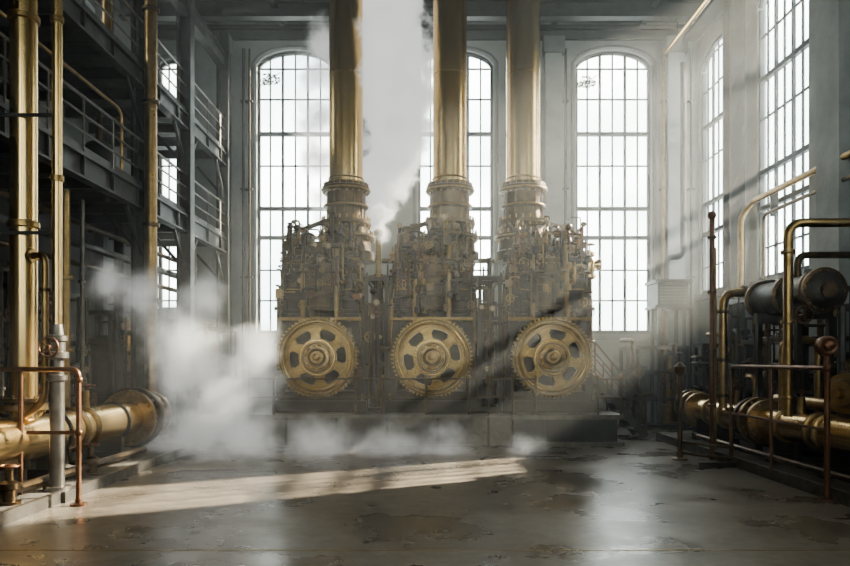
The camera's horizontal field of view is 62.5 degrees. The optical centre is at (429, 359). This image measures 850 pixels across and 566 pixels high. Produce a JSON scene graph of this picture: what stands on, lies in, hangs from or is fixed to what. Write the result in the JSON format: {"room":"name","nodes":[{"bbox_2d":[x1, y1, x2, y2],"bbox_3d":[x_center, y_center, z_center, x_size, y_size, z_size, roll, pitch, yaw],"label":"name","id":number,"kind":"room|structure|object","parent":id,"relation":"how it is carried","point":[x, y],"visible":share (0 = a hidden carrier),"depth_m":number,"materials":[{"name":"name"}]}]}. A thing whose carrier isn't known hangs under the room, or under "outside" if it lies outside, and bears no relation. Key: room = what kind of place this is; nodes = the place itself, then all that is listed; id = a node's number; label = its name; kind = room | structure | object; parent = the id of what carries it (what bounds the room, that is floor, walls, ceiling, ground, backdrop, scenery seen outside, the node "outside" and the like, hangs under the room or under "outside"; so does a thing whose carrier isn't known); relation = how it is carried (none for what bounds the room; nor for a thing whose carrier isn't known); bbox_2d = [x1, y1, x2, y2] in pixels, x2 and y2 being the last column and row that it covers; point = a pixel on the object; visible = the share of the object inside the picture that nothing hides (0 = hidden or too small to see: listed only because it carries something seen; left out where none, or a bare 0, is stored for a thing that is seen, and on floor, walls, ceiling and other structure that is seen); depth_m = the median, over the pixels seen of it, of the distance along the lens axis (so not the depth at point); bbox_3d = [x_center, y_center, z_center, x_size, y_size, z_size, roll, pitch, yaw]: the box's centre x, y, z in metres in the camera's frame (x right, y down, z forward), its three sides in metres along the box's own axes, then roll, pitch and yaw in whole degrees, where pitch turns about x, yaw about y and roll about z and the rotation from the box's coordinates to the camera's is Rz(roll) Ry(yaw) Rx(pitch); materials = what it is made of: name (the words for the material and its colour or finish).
{"room":"power station hall","nodes":[
{"label":"power station hall","id":0,"kind":"room"},
{"bbox_2d":[0,0,51,418],"bbox_3d":[-6.400,-5.275,11.200,0.880,12.550,0.680,0,0,0],"label":"pipe","id":1,"kind":"object","parent":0,"point":[23,18],"depth_m":11.03,"materials":[{"name":"gold metal"}]},
{"bbox_2d":[0,0,130,418],"bbox_3d":[-10.250,-4.700,10.000,0.500,13.800,28.000,0,0,0],"label":"wall","id":2,"kind":"structure","parent":0,"point":[44,244],"depth_m":19.91,"materials":[{"name":"metal"}]},
{"bbox_2d":[142,0,159,391],"bbox_3d":[-6.810,-4.555,16.600,0.780,12.890,0.400,0,0,0],"label":"downpipe","id":3,"kind":"object","parent":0,"point":[150,9],"depth_m":16.49,"materials":[{"name":"gold metal"}]},
{"bbox_2d":[118,0,711,25],"bbox_3d":[-0.400,-11.312,10.000,19.200,0.575,28.000,0,0,0],"label":"ceiling","id":4,"kind":"structure","parent":0,"point":[282,11],"depth_m":22.58,"materials":[{"name":"grey"}]},
{"bbox_2d":[0,424,849,565],"bbox_3d":[-0.400,2.348,10.000,20.200,0.304,29.000,0,0,0],"label":"floor","id":5,"kind":"structure","parent":0,"point":[633,504],"depth_m":9.97,"materials":[{"name":"concrete"}]},
{"bbox_2d":[0,464,20,505],"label":"valve","id":6,"kind":"object","parent":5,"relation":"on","point":[9,485],"depth_m":9.84,"materials":[{"name":"brown metal"}]},
{"bbox_2d":[0,0,75,502],"bbox_3d":[-6.250,-4.675,10.985,1.300,13.750,0.530,0,0,0],"label":"steel standpipe","id":7,"kind":"object","parent":5,"relation":"on","point":[56,346],"visible":0.98,"depth_m":10.93,"materials":[{"name":"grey metal"}]},
{"bbox_2d":[0,367,87,506],"bbox_3d":[-6.300,1.151,10.600,2.200,2.098,0.234,0,0,0],"label":"handrail","id":8,"kind":"object","parent":5,"relation":"on","point":[78,432],"visible":1,"depth_m":10.57,"materials":[{"name":"brown metal"}]},
{"bbox_2d":[0,264,97,470],"bbox_3d":[-8.264,0.135,14.037,1.271,3.810,4.325,0,0,0],"label":"rack","id":9,"kind":"object","parent":5,"relation":"on","point":[4,270],"visible":0.2,"depth_m":14.27,"materials":[{"name":"metal"}]},
{"bbox_2d":[66,449,75,465],"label":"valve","id":10,"kind":"object","parent":5,"relation":"on","point":[69,459],"depth_m":12.36,"materials":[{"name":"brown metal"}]},
{"bbox_2d":[0,384,171,498],"bbox_3d":[-6.500,1.244,10.250,1.320,1.592,12.500,0,0,0],"label":"pipe","id":11,"kind":"object","parent":5,"relation":"on","point":[131,416],"visible":0.83,"depth_m":13.16,"materials":[{"name":"gold metal"}]},
{"bbox_2d":[82,443,100,476],"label":"valve","id":12,"kind":"object","parent":5,"relation":"on","point":[91,459],"depth_m":12.33,"materials":[{"name":"brown metal"}]},
{"bbox_2d":[0,189,198,474],"bbox_3d":[-7.641,-0.650,14.000,1.150,5.700,18.000,0,0,0],"label":"gallery standpipes","id":13,"kind":"object","parent":5,"relation":"on","point":[118,255],"visible":0.23,"depth_m":15.30,"materials":[{"name":"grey metal"}]},
{"bbox_2d":[0,442,199,526],"bbox_3d":[-7.630,2.110,10.350,3.940,0.180,13.700,0,0,0],"label":"concrete plinth","id":14,"kind":"object","parent":5,"relation":"on","point":[156,454],"visible":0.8,"depth_m":12.58,"materials":[{"name":"concrete"}]},
{"bbox_2d":[0,0,230,444],"bbox_3d":[-8.295,-4.400,13.514,3.390,13.200,21.027,0,0,0],"label":"gallery","id":15,"kind":"object","parent":5,"relation":"on","point":[111,195],"visible":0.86,"depth_m":18.22,"materials":[{"name":"grey metal"}]},
{"bbox_2d":[0,47,115,165],"bbox_3d":[-8.700,-5.335,15.400,1.000,2.330,7.000,0,0,0],"label":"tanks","id":16,"kind":"object","parent":15,"relation":"on","point":[92,145],"visible":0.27,"depth_m":18.10,"materials":[{"name":"metal"}]},
{"bbox_2d":[0,0,122,169],"bbox_3d":[-7.155,-6.450,10.020,0.290,4.300,12.040,0,0,0],"label":"pipe","id":17,"kind":"object","parent":15,"relation":"attached to","point":[106,4],"visible":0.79,"depth_m":15.50,"materials":[{"name":"gold metal"}]},
{"bbox_2d":[89,303,174,442],"bbox_3d":[-8.327,0.315,19.543,1.146,3.770,3.915,0,0,0],"label":"rack","id":18,"kind":"object","parent":5,"relation":"on","point":[102,352],"visible":0.4,"depth_m":17.82,"materials":[{"name":"metal"}]},
{"bbox_2d":[157,318,237,428],"bbox_3d":[-7.832,0.425,22.659,2.864,3.550,1.282,0,0,0],"label":"rack","id":19,"kind":"object","parent":5,"relation":"on","point":[219,367],"visible":0.48,"depth_m":22.30,"materials":[{"name":"metal"}]},
{"bbox_2d":[182,403,624,446],"bbox_3d":[-0.705,1.800,20.200,11.310,0.800,4.800,0,0,0],"label":"platform","id":20,"kind":"object","parent":5,"relation":"on","point":[249,424],"visible":0.92,"depth_m":18.00,"materials":[{"name":"concrete"}]},
{"bbox_2d":[274,0,374,411],"bbox_3d":[-2.953,-5.095,19.924,2.766,12.990,3.752,0,0,0],"label":"engine","id":21,"kind":"object","parent":20,"relation":"on","point":[320,295],"visible":0.99,"depth_m":18.85,"materials":[{"name":"metal"}]},
{"bbox_2d":[361,277,392,411],"bbox_3d":[-1.433,-0.425,19.925,0.945,3.650,2.549,0,0,0],"label":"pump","id":22,"kind":"object","parent":20,"relation":"on","point":[376,348],"visible":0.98,"depth_m":18.90,"materials":[{"name":"metal"}]},
{"bbox_2d":[373,229,383,287],"bbox_3d":[-1.500,-2.950,20.400,0.320,1.700,0.320,0,0,0],"label":"vent","id":23,"kind":"object","parent":22,"relation":"on","point":[378,233],"visible":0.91,"depth_m":20.32,"materials":[{"name":"gold metal"}]},
{"bbox_2d":[186,374,622,441],"bbox_3d":[-0.660,1.285,19.938,11.180,1.830,4.175,0,0,0],"label":"railing","id":24,"kind":"object","parent":20,"relation":"on","point":[230,378],"visible":0.98,"depth_m":17.88,"materials":[{"name":"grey metal"}]},
{"bbox_2d":[385,0,478,411],"bbox_3d":[0.063,-5.095,19.924,2.674,12.990,3.752,0,0,0],"label":"engine","id":25,"kind":"object","parent":20,"relation":"on","point":[432,319],"visible":1,"depth_m":18.85,"materials":[{"name":"metal"}]},
{"bbox_2d":[364,258,503,394],"bbox_3d":[0.022,-1.006,21.761,8.758,4.833,0.653,0,0,0],"label":"steam manifold","id":26,"kind":"object","parent":20,"relation":"on","point":[489,261],"visible":0.02,"depth_m":21.82,"materials":[{"name":"brown metal"}]},
{"bbox_2d":[475,277,506,411],"bbox_3d":[1.627,-0.425,19.965,0.925,3.650,2.469,0,0,0],"label":"pump","id":27,"kind":"object","parent":20,"relation":"on","point":[486,364],"visible":0.88,"depth_m":18.90,"materials":[{"name":"metal"}]},
{"bbox_2d":[494,0,595,411],"bbox_3d":[3.165,-5.095,19.924,2.670,12.990,3.752,0,0,0],"label":"engine","id":28,"kind":"object","parent":20,"relation":"on","point":[547,310],"visible":0.99,"depth_m":18.85,"materials":[{"name":"metal"}]},
{"bbox_2d":[586,243,601,399],"bbox_3d":[4.075,-0.890,19.100,1.150,4.580,0.340,0,0,0],"label":"valve","id":29,"kind":"object","parent":28,"relation":"attached to","point":[592,264],"visible":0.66,"depth_m":18.99,"materials":[{"name":"brown metal"}]},
{"bbox_2d":[575,342,648,438],"bbox_3d":[4.663,0.572,20.100,2.926,3.287,1.200,0,0,0],"label":"staircase","id":30,"kind":"structure","parent":5,"relation":"on","point":[629,421],"depth_m":19.58,"materials":[{"name":"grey metal"}]},
{"bbox_2d":[619,338,688,428],"bbox_3d":[7.296,0.750,22.701,2.277,2.900,1.198,0,0,0],"label":"pump","id":31,"kind":"object","parent":5,"relation":"on","point":[635,372],"visible":0.71,"depth_m":22.42,"materials":[{"name":"metal"}]},
{"bbox_2d":[645,62,692,423],"bbox_3d":[7.850,-3.800,23.075,1.200,12.000,1.150,0,0,0],"label":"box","id":32,"kind":"object","parent":5,"relation":"on","point":[665,293],"visible":0.94,"depth_m":23.00,"materials":[{"name":"grey paint"}]},
{"bbox_2d":[672,362,687,460],"bbox_3d":[5.500,1.125,15.400,0.340,2.150,0.332,0,0,0],"label":"signal post","id":33,"kind":"object","parent":5,"relation":"on","point":[679,368],"visible":1,"depth_m":15.35,"materials":[{"name":"brown metal"}]},
{"bbox_2d":[682,441,735,467],"bbox_3d":[5.900,1.986,14.834,0.800,0.428,1.067,0,0,0],"label":"frame","id":34,"kind":"object","parent":5,"relation":"on","point":[700,464],"visible":1,"depth_m":14.45,"materials":[{"name":"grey metal"}]},
{"bbox_2d":[707,211,716,459],"bbox_3d":[6.233,-0.540,15.482,0.200,5.480,0.376,0,0,22],"label":"copper standpipe","id":35,"kind":"object","parent":5,"relation":"on","point":[712,292],"visible":0.91,"depth_m":15.37,"materials":[{"name":"brown metal"}]},
{"bbox_2d":[691,331,734,431],"bbox_3d":[7.827,0.715,19.203,1.195,2.970,0.994,0,0,0],"label":"pump","id":36,"kind":"object","parent":5,"relation":"on","point":[700,368],"visible":0.09,"depth_m":19.08,"materials":[{"name":"metal"}]},
{"bbox_2d":[682,0,744,400],"bbox_3d":[8.775,-4.350,14.300,0.650,13.100,18.600,0,0,0],"label":"column","id":37,"kind":"structure","parent":5,"relation":"on","point":[733,10],"depth_m":20.00,"materials":[{"name":"grey paint"}]},
{"bbox_2d":[656,432,849,506],"bbox_3d":[7.705,2.100,11.950,2.890,0.200,14.900,0,0,0],"label":"concrete plinth","id":38,"kind":"object","parent":5,"relation":"on","point":[803,480],"visible":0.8,"depth_m":13.28,"materials":[{"name":"concrete"}]},
{"bbox_2d":[673,385,849,482],"bbox_3d":[7.070,1.293,11.950,1.260,1.454,13.900,0,0,0],"label":"pipe","id":39,"kind":"object","parent":5,"relation":"on","point":[695,411],"visible":0.84,"depth_m":13.84,"materials":[{"name":"brown metal"}]},
{"bbox_2d":[717,285,748,407],"bbox_3d":[7.575,-0.324,16.082,2.077,2.847,0.343,0,0,-5],"label":"pipe","id":40,"kind":"object","parent":39,"relation":"attached to","point":[722,311],"visible":0.84,"depth_m":15.93,"materials":[{"name":"brown metal"}]},
{"bbox_2d":[729,336,838,501],"bbox_3d":[6.240,0.910,12.706,0.320,2.580,3.665,0,0,0],"label":"guard rail","id":41,"kind":"object","parent":5,"relation":"on","point":[826,346],"visible":0.98,"depth_m":11.03,"materials":[{"name":"brown metal"}]},
{"bbox_2d":[728,278,849,456],"bbox_3d":[8.218,0.075,16.508,1.364,3.890,4.085,0,0,0],"label":"pump","id":42,"kind":"object","parent":5,"relation":"on","point":[748,391],"visible":0.37,"depth_m":16.47,"materials":[{"name":"metal"}]},
{"bbox_2d":[744,252,849,461],"bbox_3d":[7.711,-0.075,14.303,1.778,4.190,2.995,0,0,0],"label":"tank","id":43,"kind":"object","parent":5,"relation":"on","point":[817,293],"visible":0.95,"depth_m":13.37,"materials":[{"name":"metal"}]},
{"bbox_2d":[778,336,849,418],"bbox_3d":[7.772,0.636,12.637,1.895,2.767,2.275,0,0,0],"label":"pump","id":44,"kind":"object","parent":5,"relation":"on","point":[839,383],"visible":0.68,"depth_m":12.68,"materials":[{"name":"gold metal"}]},
{"bbox_2d":[833,303,849,414],"bbox_3d":[8.200,0.325,12.100,1.399,3.390,3.000,0,0,0],"label":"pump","id":45,"kind":"object","parent":5,"relation":"on","point":[843,362],"visible":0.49,"depth_m":12.93,"materials":[{"name":"metal"}]},
{"bbox_2d":[157,21,694,21],"bbox_3d":[-0.500,-11.750,10.000,20.000,0.300,29.000,0,0,0],"label":"ceiling","id":46,"kind":"structure","parent":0,"point":[157,21],"depth_m":23.99,"materials":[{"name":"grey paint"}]},
{"bbox_2d":[157,22,697,423],"bbox_3d":[-0.500,-4.700,24.250,20.000,13.800,0.500,0,0,0],"label":"wall","id":47,"kind":"structure","parent":0,"point":[388,65],"depth_m":24.00,"materials":[{"name":"grey paint"}]},
{"bbox_2d":[159,60,175,309],"bbox_3d":[-8.850,-6.020,24.200,1.106,8.680,0.140,0,0,0],"label":"window","id":48,"kind":"structure","parent":47,"relation":"in","point":[170,62],"depth_m":24.17,"materials":[{"name":"metal"}]},
{"bbox_2d":[257,51,328,333],"bbox_3d":[-4.650,-5.770,24.200,2.695,9.780,0.140,0,0,0],"label":"window","id":49,"kind":"structure","parent":47,"relation":"in","point":[260,134],"depth_m":24.16,"materials":[{"name":"metal"}]},
{"bbox_2d":[157,24,692,339],"bbox_3d":[-0.400,-6.040,23.920,19.200,10.720,0.281,0,0,0],"label":"trim","id":50,"kind":"structure","parent":47,"relation":"attached to","point":[165,32],"depth_m":23.88,"materials":[{"name":"grey paint"}]},
{"bbox_2d":[257,73,596,88],"bbox_3d":[-0.151,-9.550,24.106,11.816,0.724,0.112,0,0,0],"label":"sprig","id":51,"kind":"object","parent":47,"relation":"attached to","point":[270,78],"visible":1,"depth_m":24.10,"materials":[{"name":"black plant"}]},
{"bbox_2d":[209,35,687,408],"bbox_3d":[0.625,-4.375,23.810,16.170,13.150,0.380,0,0,0],"label":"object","id":52,"kind":"structure","parent":47,"relation":"attached to","point":[553,46],"depth_m":23.70,"materials":[{"name":"grey paint"}]},
{"bbox_2d":[418,52,492,274],"bbox_3d":[0.880,-5.770,24.200,2.695,9.780,0.140,0,0,0],"label":"window","id":53,"kind":"structure","parent":47,"relation":"in","point":[480,134],"depth_m":24.15,"materials":[{"name":"metal"}]},
{"bbox_2d":[240,48,694,402],"bbox_3d":[1.275,-4.300,23.887,15.450,12.600,0.207,0,0,0],"label":"conduit","id":54,"kind":"object","parent":47,"relation":"attached to","point":[249,101],"visible":0.73,"depth_m":23.81,"materials":[{"name":"grey metal"}]},
{"bbox_2d":[576,51,649,333],"bbox_3d":[6.300,-5.770,24.200,2.695,9.780,0.140,0,0,0],"label":"window","id":55,"kind":"structure","parent":47,"relation":"in","point":[599,134],"depth_m":24.16,"materials":[{"name":"metal"}]},
{"bbox_2d":[663,0,709,57],"bbox_3d":[8.000,-10.666,13.995,0.180,0.708,19.990,0,0,0],"label":"ceiling pipe","id":56,"kind":"object","parent":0,"point":[703,4],"depth_m":21.81,"materials":[{"name":"metal"}]},
{"bbox_2d":[698,0,815,365],"bbox_3d":[9.330,-4.700,10.000,0.260,13.800,28.000,0,0,0],"label":"wall","id":57,"kind":"structure","parent":0,"point":[752,10],"depth_m":20.03,"materials":[{"name":"grey paint"}]},
{"bbox_2d":[702,33,722,293],"bbox_3d":[9.300,-6.295,22.550,0.140,8.230,2.599,0,0,0],"label":"window","id":58,"kind":"structure","parent":57,"relation":"in","point":[705,128],"depth_m":23.01,"materials":[{"name":"metal"}]},
{"bbox_2d":[694,0,849,414],"bbox_3d":[8.975,-4.500,10.000,0.450,13.400,28.000,0,0,0],"label":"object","id":59,"kind":"structure","parent":57,"relation":"attached to","point":[832,16],"depth_m":15.39,"materials":[{"name":"grey paint"}]},
{"bbox_2d":[758,0,808,279],"bbox_3d":[9.300,-6.370,18.350,0.140,8.380,2.799,0,0,0],"label":"window","id":60,"kind":"structure","parent":57,"relation":"in","point":[778,66],"depth_m":18.76,"materials":[{"name":"metal"}]},
{"bbox_2d":[738,150,849,287],"bbox_3d":[8.905,-3.110,12.840,0.569,2.820,13.679,0,0,0],"label":"pipe","id":61,"kind":"object","parent":57,"relation":"attached to","point":[773,193],"visible":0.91,"depth_m":18.65,"materials":[{"name":"gold metal"}]},
{"bbox_2d":[780,218,849,416],"bbox_3d":[7.855,-0.792,13.000,2.670,3.685,0.260,0,0,0],"label":"pipe","id":62,"kind":"object","parent":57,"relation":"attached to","point":[787,252],"visible":1,"depth_m":12.93,"materials":[{"name":"gold metal"}]}
]}

